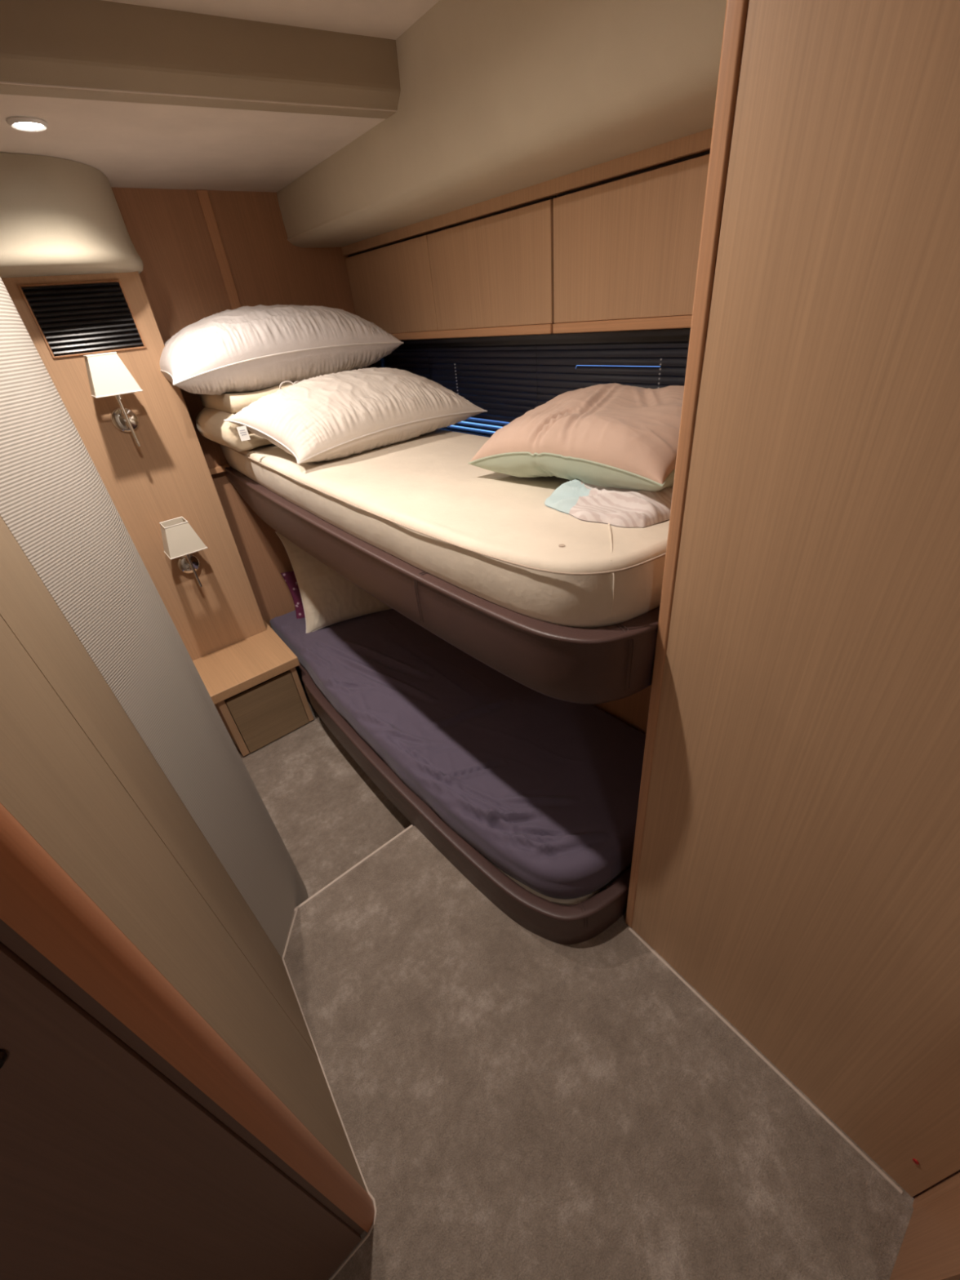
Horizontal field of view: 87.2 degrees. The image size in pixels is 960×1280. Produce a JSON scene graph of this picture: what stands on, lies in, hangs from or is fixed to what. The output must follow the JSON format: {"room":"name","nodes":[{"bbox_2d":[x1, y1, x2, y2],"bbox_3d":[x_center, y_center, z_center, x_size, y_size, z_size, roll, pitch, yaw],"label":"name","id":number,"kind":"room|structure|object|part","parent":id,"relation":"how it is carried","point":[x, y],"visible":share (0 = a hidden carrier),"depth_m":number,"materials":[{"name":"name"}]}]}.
{"room":"boat cabin","nodes":[
{"label":"boat cabin","id":0,"kind":"room"},
{"bbox_2d":[1,271,266,660],"bbox_3d":[-1.506,-0.341,2.075,0.941,1.950,0.145,-28,39,-30],"label":"wall","id":1,"kind":"structure","parent":0,"point":[168,477],"depth_m":2.00,"materials":[{"name":"brown wood"}]},
{"bbox_2d":[17,280,146,358],"bbox_3d":[-1.330,-1.086,1.706,0.286,0.202,0.018,-28,39,-30],"label":"air vent","id":2,"kind":"object","parent":1,"relation":"in","point":[78,318],"visible":1,"depth_m":1.70,"materials":[{"name":"black metal"}]},
{"bbox_2d":[83,351,142,446],"bbox_3d":[-1.273,-0.841,1.783,0.143,0.300,0.168,-28,39,-30],"label":"wall sconce","id":3,"kind":"object","parent":1,"relation":"attached to","point":[108,375],"visible":1,"depth_m":1.70,"materials":[{"name":"silver metal"}]},
{"bbox_3d":[-1.265,-0.906,1.718,0.140,0.117,0.116,-28,39,-30],"label":"lamp shade","id":4,"kind":"part","parent":3,"relation":"part of","materials":[{"name":"beige fabric"}]},
{"bbox_3d":[-1.263,-0.796,1.805,0.026,0.200,0.040,-28,39,-30],"label":"rod","id":5,"kind":"part","parent":3,"relation":"part of","materials":[{"name":"silver metal"}]},
{"bbox_2d":[159,516,207,586],"bbox_3d":[-1.222,-0.355,2.104,0.143,0.300,0.168,-28,39,-30],"label":"wall sconce","id":6,"kind":"object","parent":1,"relation":"attached to","point":[180,540],"visible":1,"depth_m":2.02,"materials":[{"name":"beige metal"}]},
{"bbox_3d":[-1.214,-0.419,2.039,0.140,0.117,0.116,-28,39,-30],"label":"lamp shade","id":7,"kind":"part","parent":6,"relation":"part of","materials":[{"name":"beige fabric"}]},
{"bbox_3d":[-1.212,-0.310,2.126,0.026,0.200,0.040,-28,39,-30],"label":"rod","id":8,"kind":"part","parent":6,"relation":"part of","materials":[{"name":"silver metal"}]},
{"bbox_2d":[0,276,308,957],"bbox_3d":[-0.815,0.049,1.048,0.355,2.250,0.430,-28,39,-30],"label":"wall column","id":9,"kind":"structure","parent":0,"point":[55,502],"depth_m":0.95,"materials":[{"name":"white fabric"}]},
{"bbox_2d":[0,615,367,1191],"bbox_3d":[-0.472,0.265,0.531,0.187,2.080,0.281,-28,39,-30],"label":"wall","id":10,"kind":"structure","parent":0,"point":[54,781],"depth_m":0.58,"materials":[{"name":"beige laminate"}]},
{"bbox_2d":[0,515,317,1057],"bbox_3d":[-0.595,0.124,0.764,0.068,2.080,0.292,-28,39,-30],"label":"trim","id":11,"kind":"structure","parent":10,"relation":"attached to","point":[27,606],"depth_m":0.80,"materials":[{"name":"beige laminate"}]},
{"bbox_2d":[0,941,361,1279],"bbox_3d":[-0.628,0.485,0.240,0.780,2.036,0.060,-28,39,-30],"label":"door","id":12,"kind":"structure","parent":10,"relation":"in","point":[110,1170],"depth_m":0.50,"materials":[{"name":"brown wood"}]},
{"bbox_3d":[-0.362,0.314,0.373,0.018,0.018,0.008,-28,39,-30],"label":"knob","id":13,"kind":"part","parent":12,"relation":"part of","materials":[{"name":"brown metal"}]},
{"bbox_2d":[0,918,364,1235],"bbox_3d":[-0.335,0.310,0.441,0.010,2.080,0.034,-28,39,-30],"label":"trim","id":14,"kind":"structure","parent":10,"relation":"attached to","point":[9,937],"depth_m":0.47,"materials":[{"name":"brown wood"}]},
{"bbox_2d":[0,802,374,1232],"bbox_3d":[-0.320,0.302,0.451,0.030,2.080,0.048,-28,39,-30],"label":"trim","id":15,"kind":"structure","parent":10,"relation":"attached to","point":[39,900],"depth_m":0.46,"materials":[{"name":"brown wood"}]},
{"bbox_2d":[282,958,377,1279],"bbox_3d":[-0.376,1.045,1.212,0.114,0.005,0.644,-19,36,-18],"label":"trim","id":16,"kind":"structure","parent":10,"relation":"attached to","point":[342,1265],"depth_m":1.09,"materials":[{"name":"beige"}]},
{"bbox_2d":[0,81,396,192],"bbox_3d":[-1.249,-1.354,1.199,2.600,0.250,1.176,-28,39,-30],"label":"ceiling","id":17,"kind":"structure","parent":0,"point":[139,145],"depth_m":1.39,"materials":[{"name":"paint"}]},
{"bbox_2d":[5,115,48,131],"bbox_3d":[-1.054,-1.203,1.176,0.080,0.009,0.080,-28,39,-30],"label":"recessed light","id":18,"kind":"object","parent":17,"relation":"in","point":[26,123],"visible":1,"depth_m":1.17,"materials":[{"name":"white"}]},
{"bbox_2d":[0,152,143,278],"bbox_3d":[-1.507,-1.180,1.432,0.974,0.247,0.380,-28,39,-30],"label":"housing","id":19,"kind":"object","parent":17,"relation":"attached to","point":[59,216],"visible":0.97,"depth_m":1.45,"materials":[{"name":"grey plastic"}]},
{"bbox_2d":[0,0,400,119],"bbox_3d":[-1.130,-1.098,0.886,2.291,0.151,0.089,-23,37,-24],"label":"ceiling beam","id":20,"kind":"structure","parent":17,"relation":"attached to","point":[100,44],"depth_m":1.10,"materials":[{"name":"beige plastic"}]},
{"bbox_2d":[111,187,371,626],"bbox_3d":[-0.836,-0.872,2.575,1.200,2.160,0.060,-28,39,-30],"label":"wall","id":21,"kind":"structure","parent":0,"point":[181,278],"depth_m":2.04,"materials":[{"name":"brown wood"}]},
{"bbox_2d":[195,189,241,310],"bbox_3d":[-1.002,-1.338,2.106,0.040,0.820,0.010,-28,39,-30],"label":"trim","id":22,"kind":"structure","parent":21,"relation":"attached to","point":[202,195],"depth_m":1.97,"materials":[{"name":"brown wood"}]},
{"bbox_2d":[208,463,229,475],"bbox_3d":[-1.179,-0.754,2.240,0.125,0.025,0.041,-28,39,-30],"label":"trim","id":23,"kind":"structure","parent":21,"relation":"attached to","point":[219,468],"depth_m":2.23,"materials":[{"name":"brown wood"}]},
{"bbox_2d":[102,0,439,39],"bbox_3d":[-0.069,-0.695,-0.068,2.600,0.100,2.920,-28,39,-30],"label":"ceiling","id":24,"kind":"structure","parent":0,"point":[383,19],"depth_m":1.12,"materials":[{"name":"paint"}]},
{"bbox_2d":[228,702,413,897],"bbox_3d":[-0.739,0.508,2.414,1.750,0.070,1.599,-28,39,-30],"label":"floor","id":25,"kind":"structure","parent":0,"point":[327,813],"depth_m":2.08,"materials":[{"name":"beige carpet"}]},
{"bbox_2d":[192,618,314,756],"bbox_3d":[-1.192,0.260,2.444,0.591,0.390,0.507,-28,39,-30],"label":"nightstand","id":26,"kind":"object","parent":25,"relation":"on","point":[253,683],"visible":0.77,"depth_m":2.32,"materials":[{"name":"brown wood"}]},
{"bbox_3d":[-0.981,0.337,2.353,0.295,0.311,0.019,-28,39,-30],"label":"drawer","id":27,"kind":"part","parent":26,"relation":"part of","materials":[{"name":"brown wood"}]},
{"bbox_2d":[295,662,631,944],"bbox_3d":[-0.191,0.363,2.222,0.755,0.283,2.148,-28,39,-30],"label":"bunk","id":28,"kind":"object","parent":25,"relation":"on","point":[580,919],"visible":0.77,"depth_m":1.49,"materials":[{"name":"brown leather"}]},
{"bbox_2d":[269,608,645,899],"bbox_3d":[-0.209,0.188,2.139,0.721,0.169,2.101,-28,39,-30],"label":"mattress","id":29,"kind":"object","parent":28,"relation":"on","point":[546,788],"visible":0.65,"depth_m":1.74,"materials":[{"name":"purple fabric"}]},
{"bbox_2d":[280,570,305,618],"bbox_3d":[-0.749,-0.295,2.699,0.542,0.238,0.143,-18,35,-18],"label":"pillow","id":30,"kind":"object","parent":29,"relation":"on","point":[290,578],"visible":0.15,"depth_m":2.62,"materials":[{"name":"fabric"}]},
{"bbox_2d":[275,531,392,633],"bbox_3d":[-0.657,-0.353,2.554,0.594,0.458,0.276,-16,35,-15],"label":"pillow","id":31,"kind":"object","parent":29,"relation":"on","point":[328,597],"visible":0.32,"depth_m":2.47,"materials":[{"name":"white fabric"}]},
{"bbox_3d":[-0.196,0.296,2.219,0.710,0.100,2.085,-28,39,-30],"label":"board","id":32,"kind":"part","parent":28,"relation":"part of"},
{"bbox_2d":[346,148,710,255],"bbox_3d":[0.129,-1.360,1.566,0.125,0.030,2.160,-28,39,-30],"label":"wall","id":33,"kind":"structure","parent":0,"point":[707,149],"depth_m":1.41,"materials":[{"name":"brown wood"}]},
{"bbox_2d":[345,195,556,340],"bbox_3d":[-0.155,-1.367,1.956,0.104,0.334,1.264,-28,39,-30],"label":"upper cabinet","id":34,"kind":"object","parent":33,"relation":"attached to","point":[490,275],"visible":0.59,"depth_m":1.78,"materials":[{"name":"brown wood"}]},
{"bbox_3d":[-0.382,-1.476,2.138,0.017,0.298,0.644,-28,39,-30],"label":"door","id":35,"kind":"part","parent":34,"relation":"part of","materials":[{"name":"brown wood"}]},
{"bbox_3d":[0.022,-1.238,1.714,0.017,0.298,0.614,-28,39,-30],"label":"door","id":36,"kind":"part","parent":34,"relation":"part of","materials":[{"name":"brown wood"}]},
{"bbox_2d":[341,128,712,255],"bbox_3d":[0.077,-1.333,1.532,0.006,0.033,2.160,-28,39,-30],"label":"trim","id":37,"kind":"structure","parent":33,"relation":"attached to","point":[701,140],"depth_m":1.38,"materials":[{"name":"brown wood"}]},
{"bbox_2d":[552,151,710,333],"bbox_3d":[0.538,-0.959,1.228,0.104,0.334,0.892,-28,39,-30],"label":"upper cabinet","id":38,"kind":"object","parent":33,"relation":"attached to","point":[626,248],"visible":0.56,"depth_m":1.31,"materials":[{"name":"brown wood"}]},
{"bbox_2d":[281,825,914,1279],"bbox_3d":[0.253,1.313,0.903,2.400,0.220,2.300,-28,39,-30],"label":"floor","id":39,"kind":"structure","parent":0,"point":[513,1102],"depth_m":1.12,"materials":[{"name":"beige carpet"}]},
{"bbox_2d":[282,906,298,958],"bbox_3d":[-0.565,0.871,1.504,0.007,0.007,0.147,-5,33,2],"label":"trim","id":40,"kind":"structure","parent":39,"relation":"on","point":[297,908],"depth_m":1.50,"materials":[{"name":"beige metal"}]},
{"bbox_2d":[293,824,413,911],"bbox_3d":[-0.518,0.808,1.601,0.732,0.011,0.012,-28,39,-30],"label":"trim","id":41,"kind":"structure","parent":39,"relation":"on","point":[411,825],"depth_m":1.66,"materials":[{"name":"beige metal"}]},
{"bbox_2d":[625,0,959,1197],"bbox_3d":[0.559,0.049,0.665,0.126,2.085,0.708,-28,39,-30],"label":"wardrobe","id":42,"kind":"object","parent":39,"relation":"on","point":[800,864],"visible":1,"depth_m":0.66,"materials":[{"name":"brown wood"}]},
{"bbox_3d":[0.357,-0.080,0.892,0.103,2.085,0.048,-28,39,-30],"label":"edge trim","id":43,"kind":"part","parent":42,"relation":"part of","materials":[{"name":"brown wood"}]},
{"bbox_2d":[593,684,651,734],"bbox_3d":[0.087,-0.122,2.221,0.060,1.140,2.160,-28,39,-30],"label":"wall","id":44,"kind":"structure","parent":0,"point":[633,710],"depth_m":1.78,"materials":[{"name":"brown wood"}]},
{"bbox_2d":[224,466,660,704],"bbox_3d":[-0.240,-0.424,1.727,0.672,0.159,2.147,-28,39,-30],"label":"bunk","id":45,"kind":"object","parent":44,"relation":"attached to","point":[602,664],"visible":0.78,"depth_m":1.03,"materials":[{"name":"brown leather"}]},
{"bbox_2d":[220,429,669,627],"bbox_3d":[-0.258,-0.549,1.671,0.660,0.136,2.122,-28,39,-30],"label":"mattress","id":46,"kind":"object","parent":45,"relation":"on","point":[493,536],"visible":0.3,"depth_m":1.09,"materials":[{"name":"beige fabric"}]},
{"bbox_2d":[195,381,299,451],"bbox_3d":[-0.782,-0.972,2.088,0.688,0.217,0.467,-28,39,-30],"label":"folded blanket","id":47,"kind":"object","parent":46,"relation":"on","point":[210,423],"visible":0.22,"depth_m":1.86,"materials":[{"name":"beige fabric"}]},
{"bbox_2d":[160,304,403,395],"bbox_3d":[-0.810,-1.156,1.989,0.876,0.284,0.505,-26,38,-27],"label":"pillow","id":48,"kind":"object","parent":47,"relation":"on","point":[244,348],"visible":0.92,"depth_m":1.82,"materials":[{"name":"white fabric"}]},
{"bbox_2d":[223,367,487,464],"bbox_3d":[-0.439,-0.821,1.797,0.767,0.230,0.527,-28,39,-30],"label":"pillow","id":49,"kind":"object","parent":46,"relation":"on","point":[344,414],"visible":1,"depth_m":1.67,"materials":[{"name":"beige fabric"}]},
{"bbox_2d":[544,479,673,527],"bbox_3d":[0.354,-0.352,1.111,0.416,0.052,0.315,-28,39,-30],"label":"cloth","id":50,"kind":"object","parent":46,"relation":"on","point":[620,508],"visible":0.34,"depth_m":1.00,"materials":[{"name":"white fabric"}]},
{"bbox_2d":[468,382,684,491],"bbox_3d":[0.300,-0.482,1.193,0.433,0.194,0.568,-28,39,-30],"label":"pillow","id":51,"kind":"object","parent":50,"relation":"on","point":[615,435],"visible":0.73,"depth_m":1.07,"materials":[{"name":"fabric"}]},
{"bbox_2d":[631,339,706,928],"bbox_3d":[0.673,-0.173,1.086,0.850,2.270,0.057,-28,39,-30],"label":"wall","id":52,"kind":"structure","parent":0,"point":[706,340],"depth_m":0.88,"materials":[{"name":"brown wood"}]},
{"bbox_2d":[371,328,690,368],"bbox_3d":[0.185,-0.883,1.843,0.098,0.402,2.100,-28,39,-30],"label":"trim","id":53,"kind":"structure","parent":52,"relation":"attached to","point":[678,331],"depth_m":1.60,"materials":[{"name":"brown wood"}]},
{"bbox_2d":[628,927,902,1194],"bbox_3d":[0.620,0.944,1.202,0.009,0.008,0.650,-27,39,-28],"label":"trim","id":54,"kind":"structure","parent":52,"relation":"attached to","point":[639,938],"depth_m":1.14,"materials":[{"name":"beige metal"}]},
{"bbox_2d":[889,1169,959,1279],"bbox_3d":[0.694,0.260,0.348,0.190,2.080,0.044,-28,39,-30],"label":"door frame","id":55,"kind":"structure","parent":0,"point":[930,1249],"depth_m":0.85,"materials":[{"name":"brown wood"}]},
{"bbox_3d":[0.200,-1.400,1.612,0.060,0.689,2.160,-28,39,-30],"label":"wall","id":56,"kind":"structure","parent":0,"visible":0},
{"bbox_2d":[276,0,726,248],"bbox_3d":[-0.006,-1.455,1.385,0.434,0.350,2.160,-28,39,-30],"label":"wall panel","id":57,"kind":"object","parent":56,"relation":"attached to","point":[497,98],"depth_m":1.12,"materials":[{"name":"beige plastic"}]},
{"bbox_3d":[0.126,-1.132,1.893,0.054,0.050,1.572,-28,39,-30],"label":"wall","id":58,"kind":"structure","parent":0,"visible":0},
{"bbox_2d":[439,364,642,437],"bbox_3d":[0.124,-0.962,1.987,0.036,0.385,1.570,-28,39,-30],"label":"window","id":59,"kind":"structure","parent":58,"relation":"in","point":[576,365],"depth_m":2.21,"materials":[{"name":"blue glass"}]},
{"bbox_2d":[383,334,689,437],"bbox_3d":[0.187,-0.882,1.831,0.040,0.364,2.000,-28,39,-30],"label":"blind","id":60,"kind":"object","parent":59,"relation":"attached to","point":[508,380],"visible":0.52,"depth_m":1.79,"materials":[{"name":"black"}]},
{"bbox_3d":[0.204,-0.859,1.800,0.002,0.345,0.002,-22,37,-23],"label":"ladder cord","id":61,"kind":"part","parent":60,"relation":"part of","materials":[{"name":"black fabric"}]},
{"bbox_3d":[0.510,-0.708,1.444,0.005,0.175,0.005,-14,34,-12],"label":"bead cord","id":62,"kind":"part","parent":60,"relation":"part of","materials":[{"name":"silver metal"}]}
]}

